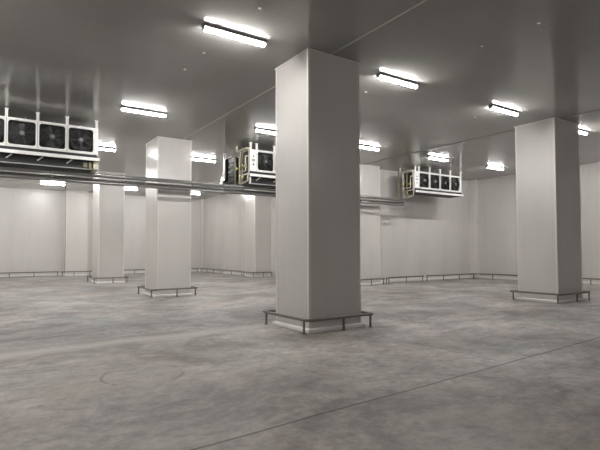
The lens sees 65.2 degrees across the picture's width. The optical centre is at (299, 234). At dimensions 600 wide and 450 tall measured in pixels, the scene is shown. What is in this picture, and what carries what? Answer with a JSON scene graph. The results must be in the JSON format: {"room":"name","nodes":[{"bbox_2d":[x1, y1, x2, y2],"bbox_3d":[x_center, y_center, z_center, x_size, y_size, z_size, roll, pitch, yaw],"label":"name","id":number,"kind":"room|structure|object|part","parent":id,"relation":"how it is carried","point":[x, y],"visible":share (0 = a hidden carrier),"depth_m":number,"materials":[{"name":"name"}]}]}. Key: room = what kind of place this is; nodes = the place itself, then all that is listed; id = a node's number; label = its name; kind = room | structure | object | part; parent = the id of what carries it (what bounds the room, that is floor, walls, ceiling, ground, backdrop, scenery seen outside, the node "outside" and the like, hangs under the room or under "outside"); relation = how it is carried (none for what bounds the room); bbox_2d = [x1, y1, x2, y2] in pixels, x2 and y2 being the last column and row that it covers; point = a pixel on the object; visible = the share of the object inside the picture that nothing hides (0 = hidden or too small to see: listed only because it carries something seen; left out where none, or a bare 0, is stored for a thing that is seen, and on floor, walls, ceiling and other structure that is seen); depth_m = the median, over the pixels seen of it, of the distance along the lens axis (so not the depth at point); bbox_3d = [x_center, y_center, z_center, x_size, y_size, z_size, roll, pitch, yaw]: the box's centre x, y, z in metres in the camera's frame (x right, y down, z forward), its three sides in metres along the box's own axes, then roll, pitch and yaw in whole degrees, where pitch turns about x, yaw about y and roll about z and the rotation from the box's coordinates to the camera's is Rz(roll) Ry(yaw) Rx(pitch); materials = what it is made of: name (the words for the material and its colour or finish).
{"room":"warehouse","nodes":[
{"label":"warehouse","id":0,"kind":"room"},
{"bbox_2d":[0,187,200,274],"bbox_3d":[-17.814,-0.122,31.663,23.600,5.840,0.200,1,-2,-34],"label":"wall","id":1,"kind":"structure","parent":0,"point":[32,221],"depth_m":31.96,"materials":[{"name":"white metal"}]},
{"bbox_2d":[0,270,200,276],"bbox_3d":[-17.763,2.731,31.412,23.500,0.120,0.100,1,-2,-34],"label":"baseboard","id":2,"kind":"structure","parent":1,"relation":"attached to","point":[191,270],"depth_m":31.71,"materials":[{"name":"white"}]},
{"bbox_2d":[203,189,245,273],"bbox_3d":[-5.568,-0.055,34.715,0.150,5.840,8.750,1,-2,-34],"label":"wall","id":3,"kind":"structure","parent":0,"point":[224,223],"depth_m":34.49,"materials":[{"name":"white metal"}]},
{"bbox_2d":[201,199,203,269],"bbox_3d":[-7.925,0.001,38.011,0.100,5.710,0.250,1,-2,-34],"label":"trim","id":4,"kind":"structure","parent":3,"relation":"attached to","point":[202,200],"depth_m":37.97,"materials":[{"name":"silver metal"}]},
{"bbox_2d":[202,270,245,274],"bbox_3d":[-5.593,2.797,34.444,0.100,0.120,8.400,1,-2,-34],"label":"baseboard","id":5,"kind":"structure","parent":3,"relation":"attached to","point":[202,270],"depth_m":34.24,"materials":[{"name":"white"}]},
{"bbox_2d":[271,191,275,276],"bbox_3d":[0.550,-0.337,27.065,0.200,5.840,8.520,1,-2,-34],"label":"wall","id":6,"kind":"structure","parent":0,"point":[273,199],"depth_m":30.24,"materials":[{"name":"white metal"}]},
{"bbox_2d":[0,271,599,449],"bbox_3d":[-1.432,2.307,15.875,33.750,0.200,44.500,1,-2,-34],"label":"floor","id":7,"kind":"structure","parent":0,"point":[446,364],"depth_m":6.46,"materials":[{"name":"concrete"}]},
{"bbox_2d":[0,271,58,276],"bbox_3d":[-18.739,2.598,30.221,5.750,0.309,0.100,1,-2,-34],"label":"guard rail","id":8,"kind":"object","parent":7,"relation":"on","point":[48,271],"visible":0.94,"depth_m":30.84,"materials":[{"name":"grey metal"}]},
{"bbox_2d":[64,190,87,275],"bbox_3d":[-15.599,-0.094,32.676,1.490,5.840,0.740,1,-2,-34],"label":"column","id":9,"kind":"structure","parent":7,"relation":"on","point":[76,202],"depth_m":32.40,"materials":[{"name":"silver metal"}]},
{"bbox_3d":[-15.989,-0.168,32.071,0.054,5.728,0.054,1,-2,-34],"label":"corner trim","id":10,"kind":"part","parent":9,"relation":"part of","materials":[{"name":"silver metal"}]},
{"bbox_3d":[-14.889,-0.146,32.808,0.054,5.728,0.054,1,-2,-34],"label":"corner trim","id":11,"kind":"part","parent":9,"relation":"part of","materials":[{"name":"silver metal"}]},
{"bbox_2d":[61,270,91,275],"bbox_3d":[-14.910,2.664,32.483,2.969,0.309,0.600,1,-2,-34],"label":"guard rail","id":12,"kind":"object","parent":7,"relation":"on","point":[91,270],"visible":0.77,"depth_m":31.88,"materials":[{"name":"grey metal"}]},
{"bbox_2d":[91,171,124,282],"bbox_3d":[-10.372,-0.361,25.367,1.400,5.840,1.770,1,-2,-34],"label":"column","id":13,"kind":"structure","parent":7,"relation":"on","point":[108,200],"depth_m":24.70,"materials":[{"name":"silver metal"}]},
{"bbox_3d":[-10.439,-0.450,24.360,0.054,5.728,0.054,1,-2,-34],"label":"corner trim","id":14,"kind":"part","parent":13,"relation":"part of","materials":[{"name":"silver metal"}]},
{"bbox_3d":[-9.413,-0.429,25.046,0.054,5.728,0.054,1,-2,-34],"label":"corner trim","id":15,"kind":"part","parent":13,"relation":"part of","materials":[{"name":"silver metal"}]},
{"bbox_2d":[87,276,128,283],"bbox_3d":[-10.363,2.405,25.272,1.778,0.304,2.150,1,-2,-34],"label":"guard rail","id":16,"kind":"object","parent":7,"relation":"on","point":[126,277],"visible":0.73,"depth_m":24.46,"materials":[{"name":"grey metal"}]},
{"bbox_2d":[124,268,198,273],"bbox_3d":[-10.865,2.755,35.490,6.700,0.309,0.100,1,-2,-34],"label":"guard rail","id":17,"kind":"object","parent":7,"relation":"on","point":[191,268],"visible":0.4,"depth_m":34.75,"materials":[{"name":"grey metal"}]},
{"bbox_2d":[137,286,197,297],"bbox_3d":[-5.058,2.135,17.872,1.798,0.304,2.000,1,-2,-34],"label":"guard rail","id":18,"kind":"object","parent":7,"relation":"on","point":[142,287],"visible":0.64,"depth_m":17.10,"materials":[{"name":"grey metal"}]},
{"bbox_2d":[143,136,192,296],"bbox_3d":[-5.058,-0.632,17.973,1.400,5.840,1.620,1,-2,-34],"label":"column","id":19,"kind":"structure","parent":7,"relation":"on","point":[168,212],"depth_m":17.38,"materials":[{"name":"silver metal"}]},
{"bbox_3d":[-5.975,-0.674,18.235,0.054,5.728,0.054,1,-2,-34],"label":"corner trim","id":20,"kind":"part","parent":19,"relation":"part of","materials":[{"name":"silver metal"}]},
{"bbox_3d":[-5.166,-0.718,17.028,0.054,5.728,0.054,1,-2,-34],"label":"corner trim","id":21,"kind":"part","parent":19,"relation":"part of","materials":[{"name":"silver metal"}]},
{"bbox_3d":[-4.141,-0.698,17.714,0.054,5.728,0.054,1,-2,-34],"label":"corner trim","id":22,"kind":"part","parent":19,"relation":"part of","materials":[{"name":"silver metal"}]},
{"bbox_2d":[222,270,272,276],"bbox_3d":[-3.813,2.612,31.970,1.399,0.309,5.300,1,-2,-34],"label":"guard rail","id":23,"kind":"object","parent":7,"relation":"on","point":[222,270],"visible":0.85,"depth_m":30.18,"materials":[{"name":"grey metal"}]},
{"bbox_2d":[244,189,270,276],"bbox_3d":[-2.651,-0.198,30.810,1.490,5.840,1.430,1,-2,-34],"label":"column","id":24,"kind":"structure","parent":7,"relation":"on","point":[258,208],"depth_m":30.25,"materials":[{"name":"silver metal"}]},
{"bbox_3d":[-2.850,-0.282,29.919,0.054,5.728,0.054,1,-2,-34],"label":"corner trim","id":25,"kind":"part","parent":24,"relation":"part of","materials":[{"name":"silver metal"}]},
{"bbox_2d":[263,309,372,334],"bbox_3d":[0.394,1.862,10.425,1.868,0.304,1.810,1,-2,-34],"label":"guard rail","id":26,"kind":"object","parent":7,"relation":"on","point":[272,312],"visible":0.74,"depth_m":9.77,"materials":[{"name":"grey metal"}]},
{"bbox_2d":[272,48,364,332],"bbox_3d":[0.385,-0.905,10.521,1.490,5.840,1.430,1,-2,-34],"label":"column","id":27,"kind":"structure","parent":7,"relation":"on","point":[318,269],"depth_m":10.00,"materials":[{"name":"white paint"}]},
{"bbox_3d":[-0.516,-0.951,10.679,0.054,5.728,0.054,1,-2,-34],"label":"corner trim","id":28,"kind":"part","parent":27,"relation":"part of","materials":[{"name":"silver metal"}]},
{"bbox_3d":[0.187,-0.989,9.629,0.054,5.728,0.054,1,-2,-34],"label":"corner trim","id":29,"kind":"part","parent":27,"relation":"part of","materials":[{"name":"silver metal"}]},
{"bbox_3d":[1.287,-0.967,10.366,0.054,5.728,0.054,1,-2,-34],"label":"corner trim","id":30,"kind":"part","parent":27,"relation":"part of","materials":[{"name":"silver metal"}]},
{"bbox_2d":[360,164,381,284],"bbox_3d":[3.037,-0.469,23.432,1.490,5.840,1.430,1,-2,-34],"label":"column","id":31,"kind":"structure","parent":7,"relation":"on","point":[369,174],"depth_m":22.90,"materials":[{"name":"silver metal"}]},
{"bbox_3d":[3.939,-0.532,23.277,0.054,5.728,0.054,1,-2,-34],"label":"corner trim","id":32,"kind":"part","parent":31,"relation":"part of","materials":[{"name":"silver metal"}]},
{"bbox_2d":[361,278,384,284],"bbox_3d":[3.255,2.276,22.809,1.649,0.309,0.800,1,-2,-34],"label":"guard rail","id":33,"kind":"object","parent":7,"relation":"on","point":[371,279],"visible":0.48,"depth_m":22.58,"materials":[{"name":"grey metal"}]},
{"bbox_2d":[386,275,423,283],"bbox_3d":[5.306,2.317,24.194,3.191,0.309,0.429,2,-3,-41],"label":"guard rail","id":34,"kind":"object","parent":7,"relation":"on","point":[422,276],"visible":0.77,"depth_m":24.27,"materials":[{"name":"grey metal"}]},
{"bbox_2d":[426,273,517,280],"bbox_3d":[10.198,2.358,25.840,6.316,0.309,2.832,-1,-2,14],"label":"guard rail","id":35,"kind":"object","parent":7,"relation":"on","point":[468,273],"visible":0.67,"depth_m":26.39,"materials":[{"name":"grey metal"}]},
{"bbox_2d":[514,117,584,302],"bbox_3d":[8.312,-0.752,15.692,1.640,5.840,1.450,1,-2,-34],"label":"column","id":36,"kind":"structure","parent":7,"relation":"on","point":[547,162],"depth_m":15.19,"materials":[{"name":"silver metal"}]},
{"bbox_3d":[7.342,-0.798,15.817,0.054,5.728,0.054,1,-2,-34],"label":"corner trim","id":37,"kind":"part","parent":36,"relation":"part of","materials":[{"name":"silver metal"}]},
{"bbox_3d":[8.056,-0.837,14.751,0.054,5.728,0.054,1,-2,-34],"label":"corner trim","id":38,"kind":"part","parent":36,"relation":"part of","materials":[{"name":"silver metal"}]},
{"bbox_3d":[9.281,-0.813,15.570,0.054,5.728,0.054,1,-2,-34],"label":"corner trim","id":39,"kind":"part","parent":36,"relation":"part of","materials":[{"name":"silver metal"}]},
{"bbox_2d":[510,290,589,303],"bbox_3d":[8.320,2.015,15.597,1.958,0.304,1.770,1,-2,-34],"label":"guard rail","id":40,"kind":"object","parent":7,"relation":"on","point":[512,291],"visible":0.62,"depth_m":14.95,"materials":[{"name":"grey metal"}]},
{"bbox_2d":[582,278,599,284],"bbox_3d":[14.233,2.205,21.736,0.098,0.309,4.400,1,-2,-34],"label":"guard rail","id":41,"kind":"object","parent":7,"relation":"on","point":[582,278],"visible":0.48,"depth_m":22.26,"materials":[{"name":"grey metal"}]},
{"bbox_2d":[0,0,599,199],"bbox_3d":[-1.451,-3.730,16.082,33.750,0.200,44.500,1,-2,-34],"label":"ceiling","id":42,"kind":"structure","parent":0,"point":[82,61],"depth_m":10.92,"materials":[{"name":"grey metal"}]},
{"bbox_2d":[0,108,99,172],"bbox_3d":[-8.208,-2.872,14.385,3.680,1.590,1.050,1,-2,-34],"label":"cooler","id":43,"kind":"object","parent":42,"relation":"hanging from","point":[25,142],"visible":1,"depth_m":14.32,"materials":[{"name":"white painted metal"},{"name":"black plastic"},{"name":"copper"}]},
{"bbox_2d":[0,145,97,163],"bbox_3d":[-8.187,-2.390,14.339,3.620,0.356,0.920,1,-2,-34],"label":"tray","id":44,"kind":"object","parent":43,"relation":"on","point":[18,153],"depth_m":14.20,"materials":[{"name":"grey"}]},
{"bbox_3d":[-7.986,-3.001,14.057,3.600,0.865,0.050,1,-2,-34],"label":"panel","id":45,"kind":"part","parent":43,"relation":"part of","materials":[{"name":"white metal"}]},
{"bbox_2d":[0,148,99,160],"bbox_3d":[-7.923,-2.415,13.945,3.680,0.105,0.030,1,-2,-34],"label":"drip tray","id":46,"kind":"object","parent":43,"relation":"on","point":[11,151],"depth_m":14.15,"materials":[{"name":"white metal"}]},
{"bbox_2d":[41,182,64,184],"bbox_3d":[-15.057,-3.097,28.560,1.310,0.123,0.132,1,-2,-34],"label":"ceiling lamp","id":47,"kind":"object","parent":42,"relation":"attached to","point":[50,183],"visible":1,"depth_m":28.51,"materials":[{"name":"white plastic"}]},
{"bbox_2d":[98,146,115,150],"bbox_3d":[-8.074,-3.456,18.741,1.310,0.123,0.132,1,-2,-34],"label":"ceiling lamp","id":48,"kind":"object","parent":42,"relation":"attached to","point":[99,147],"visible":0.54,"depth_m":18.88,"materials":[{"name":"white plastic"}]},
{"bbox_2d":[98,148,114,150],"bbox_3d":[-8.069,-3.425,18.743,1.258,0.061,0.104,1,-2,-34],"label":"diffuser","id":49,"kind":"object","parent":48,"relation":"attached to","point":[107,149],"depth_m":18.91,"materials":[{"name":"white plastic"}]},
{"bbox_2d":[120,106,165,116],"bbox_3d":[-4.625,-3.634,13.893,1.310,0.123,0.132,1,-2,-34],"label":"ceiling lamp","id":50,"kind":"object","parent":42,"relation":"attached to","point":[123,108],"visible":1,"depth_m":13.83,"materials":[{"name":"white plastic"}]},
{"bbox_2d":[192,157,215,161],"bbox_3d":[-4.442,-3.384,21.171,1.310,0.123,0.132,1,-2,-34],"label":"ceiling lamp","id":51,"kind":"object","parent":42,"relation":"attached to","point":[193,158],"visible":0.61,"depth_m":21.17,"materials":[{"name":"white plastic"}]},
{"bbox_2d":[221,150,238,184],"bbox_3d":[-1.589,-2.807,20.803,3.680,1.320,0.950,1,-2,-34],"label":"cooler","id":52,"kind":"object","parent":42,"relation":"hanging from","point":[228,163],"visible":0.17,"depth_m":19.75,"materials":[{"name":"black metal"}]},
{"bbox_3d":[-1.784,-2.779,21.093,3.600,0.865,0.050,1,-2,-34],"label":"panel","id":53,"kind":"part","parent":52,"relation":"part of","materials":[{"name":"white metal"}]},
{"bbox_3d":[-1.553,-2.741,20.747,3.600,0.945,0.820,1,-2,-34],"label":"casing","id":54,"kind":"part","parent":52,"relation":"part of","materials":[{"name":"white"}]},
{"bbox_2d":[202,22,265,46],"bbox_3d":[-1.246,-3.812,8.998,1.310,0.123,0.132,1,-2,-34],"label":"ceiling lamp","id":55,"kind":"object","parent":42,"relation":"attached to","point":[206,27],"visible":1,"depth_m":8.93,"materials":[{"name":"white plastic"}]},
{"bbox_2d":[234,142,275,187],"bbox_3d":[-0.768,-2.723,19.378,3.898,1.590,1.074,1,-2,-34],"label":"cooler","id":56,"kind":"object","parent":42,"relation":"hanging from","point":[257,167],"visible":0.34,"depth_m":18.44,"materials":[{"name":"white painted metal"},{"name":"black plastic"},{"name":"copper"}]},
{"bbox_3d":[-0.680,-2.789,19.443,3.600,0.945,0.820,1,-2,-34],"label":"casing","id":57,"kind":"part","parent":56,"relation":"part of","materials":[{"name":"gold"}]},
{"bbox_2d":[239,177,275,187],"bbox_3d":[-0.776,-2.062,19.466,3.450,0.274,0.830,1,-2,-34],"label":"tray","id":58,"kind":"object","parent":56,"relation":"attached to","point":[262,182],"depth_m":18.55,"materials":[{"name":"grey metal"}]},
{"bbox_2d":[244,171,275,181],"bbox_3d":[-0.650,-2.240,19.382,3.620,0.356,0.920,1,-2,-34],"label":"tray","id":59,"kind":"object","parent":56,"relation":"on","point":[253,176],"depth_m":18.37,"materials":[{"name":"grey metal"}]},
{"bbox_3d":[-0.449,-2.851,19.100,3.600,0.865,0.050,1,-2,-34],"label":"panel","id":60,"kind":"part","parent":56,"relation":"part of","materials":[{"name":"white metal"}]},
{"bbox_2d":[250,173,275,178],"bbox_3d":[-0.386,-2.265,18.988,3.680,0.105,0.030,1,-2,-34],"label":"drip tray","id":61,"kind":"object","parent":56,"relation":"on","point":[251,174],"depth_m":18.26,"materials":[{"name":"white metal"}]},
{"bbox_2d":[254,128,275,134],"bbox_3d":[-0.994,-3.562,16.322,1.310,0.123,0.132,1,-2,-34],"label":"ceiling lamp","id":62,"kind":"object","parent":42,"relation":"attached to","point":[261,130],"visible":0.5,"depth_m":16.12,"materials":[{"name":"white plastic"}]},
{"bbox_2d":[183,0,426,138],"bbox_3d":[2.565,-3.945,7.160,0.035,0.008,24.800,1,-2,-34],"label":"trim","id":63,"kind":"structure","parent":42,"relation":"attached to","point":[424,0],"depth_m":9.46,"materials":[{"name":"grey metal"}]},
{"bbox_2d":[360,144,379,150],"bbox_3d":[2.663,-3.489,18.769,1.310,0.123,0.132,1,-2,-34],"label":"ceiling lamp","id":64,"kind":"object","parent":42,"relation":"attached to","point":[361,146],"visible":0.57,"depth_m":18.80,"materials":[{"name":"white plastic"}]},
{"bbox_2d":[360,146,378,150],"bbox_3d":[2.667,-3.458,18.771,1.258,0.061,0.104,1,-2,-34],"label":"diffuser","id":65,"kind":"object","parent":64,"relation":"attached to","point":[364,147],"depth_m":18.83,"materials":[{"name":"white plastic"}]},
{"bbox_2d":[376,72,417,88],"bbox_3d":[2.386,-3.740,11.428,1.310,0.123,0.132,1,-2,-34],"label":"ceiling lamp","id":66,"kind":"object","parent":42,"relation":"attached to","point":[379,75],"visible":1,"depth_m":11.35,"materials":[{"name":"white plastic"}]},
{"bbox_2d":[398,166,463,197],"bbox_3d":[6.844,-2.577,24.471,3.898,1.579,1.074,1,-2,-34],"label":"cooler","id":67,"kind":"object","parent":42,"relation":"hanging from","point":[414,182],"visible":1,"depth_m":23.86,"materials":[{"name":"white painted metal"},{"name":"black plastic"},{"name":"copper"}]},
{"bbox_3d":[6.932,-2.637,24.536,3.600,0.945,0.820,1,-2,-34],"label":"casing","id":68,"kind":"part","parent":67,"relation":"part of","materials":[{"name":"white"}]},
{"bbox_3d":[7.163,-2.700,24.193,3.600,0.865,0.050,1,-2,-34],"label":"panel","id":69,"kind":"part","parent":67,"relation":"part of","materials":[{"name":"white metal"}]},
{"bbox_2d":[416,190,463,196],"bbox_3d":[7.226,-2.114,24.082,3.680,0.105,0.030,1,-2,-34],"label":"drip tray","id":70,"kind":"object","parent":67,"relation":"on","point":[438,192],"depth_m":24.16,"materials":[{"name":"white metal"}]},
{"bbox_2d":[427,156,447,161],"bbox_3d":[6.219,-3.418,21.149,1.310,0.123,0.132,1,-2,-34],"label":"ceiling lamp","id":71,"kind":"object","parent":42,"relation":"attached to","point":[428,157],"visible":1,"depth_m":21.05,"materials":[{"name":"white plastic"}]},
{"bbox_2d":[364,129,514,164],"bbox_3d":[5.364,-3.527,19.406,0.060,0.020,8.050,1,-2,-34],"label":"trim","id":72,"kind":"structure","parent":42,"relation":"attached to","point":[513,129],"depth_m":18.72,"materials":[{"name":"grey metal"}]},
{"bbox_2d":[486,165,503,169],"bbox_3d":[9.793,-3.347,23.540,1.310,0.123,0.132,1,-2,-34],"label":"ceiling lamp","id":73,"kind":"object","parent":42,"relation":"attached to","point":[487,166],"visible":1,"depth_m":23.45,"materials":[{"name":"white plastic"}]},
{"bbox_2d":[489,104,518,115],"bbox_3d":[6.042,-3.667,13.874,1.310,0.123,0.132,1,-2,-34],"label":"ceiling lamp","id":74,"kind":"object","parent":42,"relation":"attached to","point":[493,107],"visible":1,"depth_m":13.77,"materials":[{"name":"white plastic"}]},
{"bbox_2d":[492,107,517,115],"bbox_3d":[6.046,-3.636,13.876,1.258,0.061,0.104,1,-2,-34],"label":"diffuser","id":75,"kind":"object","parent":74,"relation":"attached to","point":[501,109],"depth_m":13.86,"materials":[{"name":"white plastic"}]},
{"bbox_2d":[563,110,599,118],"bbox_3d":[12.721,-3.927,8.423,0.060,0.020,15.600,1,-2,-34],"label":"trim","id":76,"kind":"structure","parent":42,"relation":"attached to","point":[595,110],"depth_m":14.44,"materials":[{"name":"grey metal"}]},
{"bbox_2d":[579,129,587,134],"bbox_3d":[9.599,-3.597,16.254,1.310,0.123,0.132,1,-2,-34],"label":"ceiling lamp","id":77,"kind":"object","parent":42,"relation":"attached to","point":[581,131],"visible":0.43,"depth_m":16.41,"materials":[{"name":"white plastic"}]},
{"bbox_2d":[380,169,469,279],"bbox_3d":[6.818,-0.392,26.016,8.450,5.840,0.200,1,-2,-34],"label":"wall","id":78,"kind":"structure","parent":0,"point":[428,235],"depth_m":25.83,"materials":[{"name":"white metal"}]},
{"bbox_2d":[381,276,472,282],"bbox_3d":[6.931,2.462,25.807,8.200,0.120,0.100,1,-2,-34],"label":"baseboard","id":79,"kind":"structure","parent":78,"relation":"attached to","point":[457,277],"depth_m":25.71,"materials":[{"name":"white"}]},
{"bbox_2d":[478,162,599,281],"bbox_3d":[17.560,-0.710,17.749,0.200,5.840,25.900,1,-2,-34],"label":"wall","id":80,"kind":"structure","parent":0,"point":[497,218],"depth_m":26.29,"materials":[{"name":"white metal"}]},
{"bbox_2d":[468,180,478,275],"bbox_3d":[10.393,-0.400,28.019,0.280,5.710,0.450,1,-2,-34],"label":"trim","id":81,"kind":"structure","parent":80,"relation":"attached to","point":[473,184],"depth_m":27.89,"materials":[{"name":"silver metal"}]},
{"bbox_2d":[474,276,599,284],"bbox_3d":[17.500,2.143,17.485,0.100,0.120,25.700,1,-2,-34],"label":"baseboard","id":82,"kind":"structure","parent":80,"relation":"attached to","point":[487,277],"depth_m":26.23,"materials":[{"name":"white"}]},
{"bbox_3d":[-15.382,-0.989,6.651,0.200,5.840,44.100,1,-2,-34],"label":"wall","id":83,"kind":"structure","parent":0,"visible":0},
{"bbox_2d":[0,171,403,203],"bbox_3d":[-5.760,-1.792,16.197,26.380,0.094,0.096,1,-2,-34],"label":"pipe","id":84,"kind":"object","parent":83,"relation":"attached to","point":[1,172],"visible":0.76,"depth_m":16.35,"materials":[{"name":"grey metal"}]},
{"bbox_2d":[0,174,404,205],"bbox_3d":[-5.737,-1.685,16.087,26.300,0.114,0.116,1,-2,-34],"label":"pipe","id":85,"kind":"object","parent":83,"relation":"attached to","point":[1,175],"visible":0.71,"depth_m":16.25,"materials":[{"name":"grey metal"}]},
{"bbox_2d":[0,165,406,201],"bbox_3d":[-5.675,-1.934,16.138,26.450,0.146,0.148,1,-2,-34],"label":"pipe","id":86,"kind":"object","parent":83,"relation":"attached to","point":[2,167],"visible":0.67,"depth_m":16.23,"materials":[{"name":"grey metal"}]}
]}

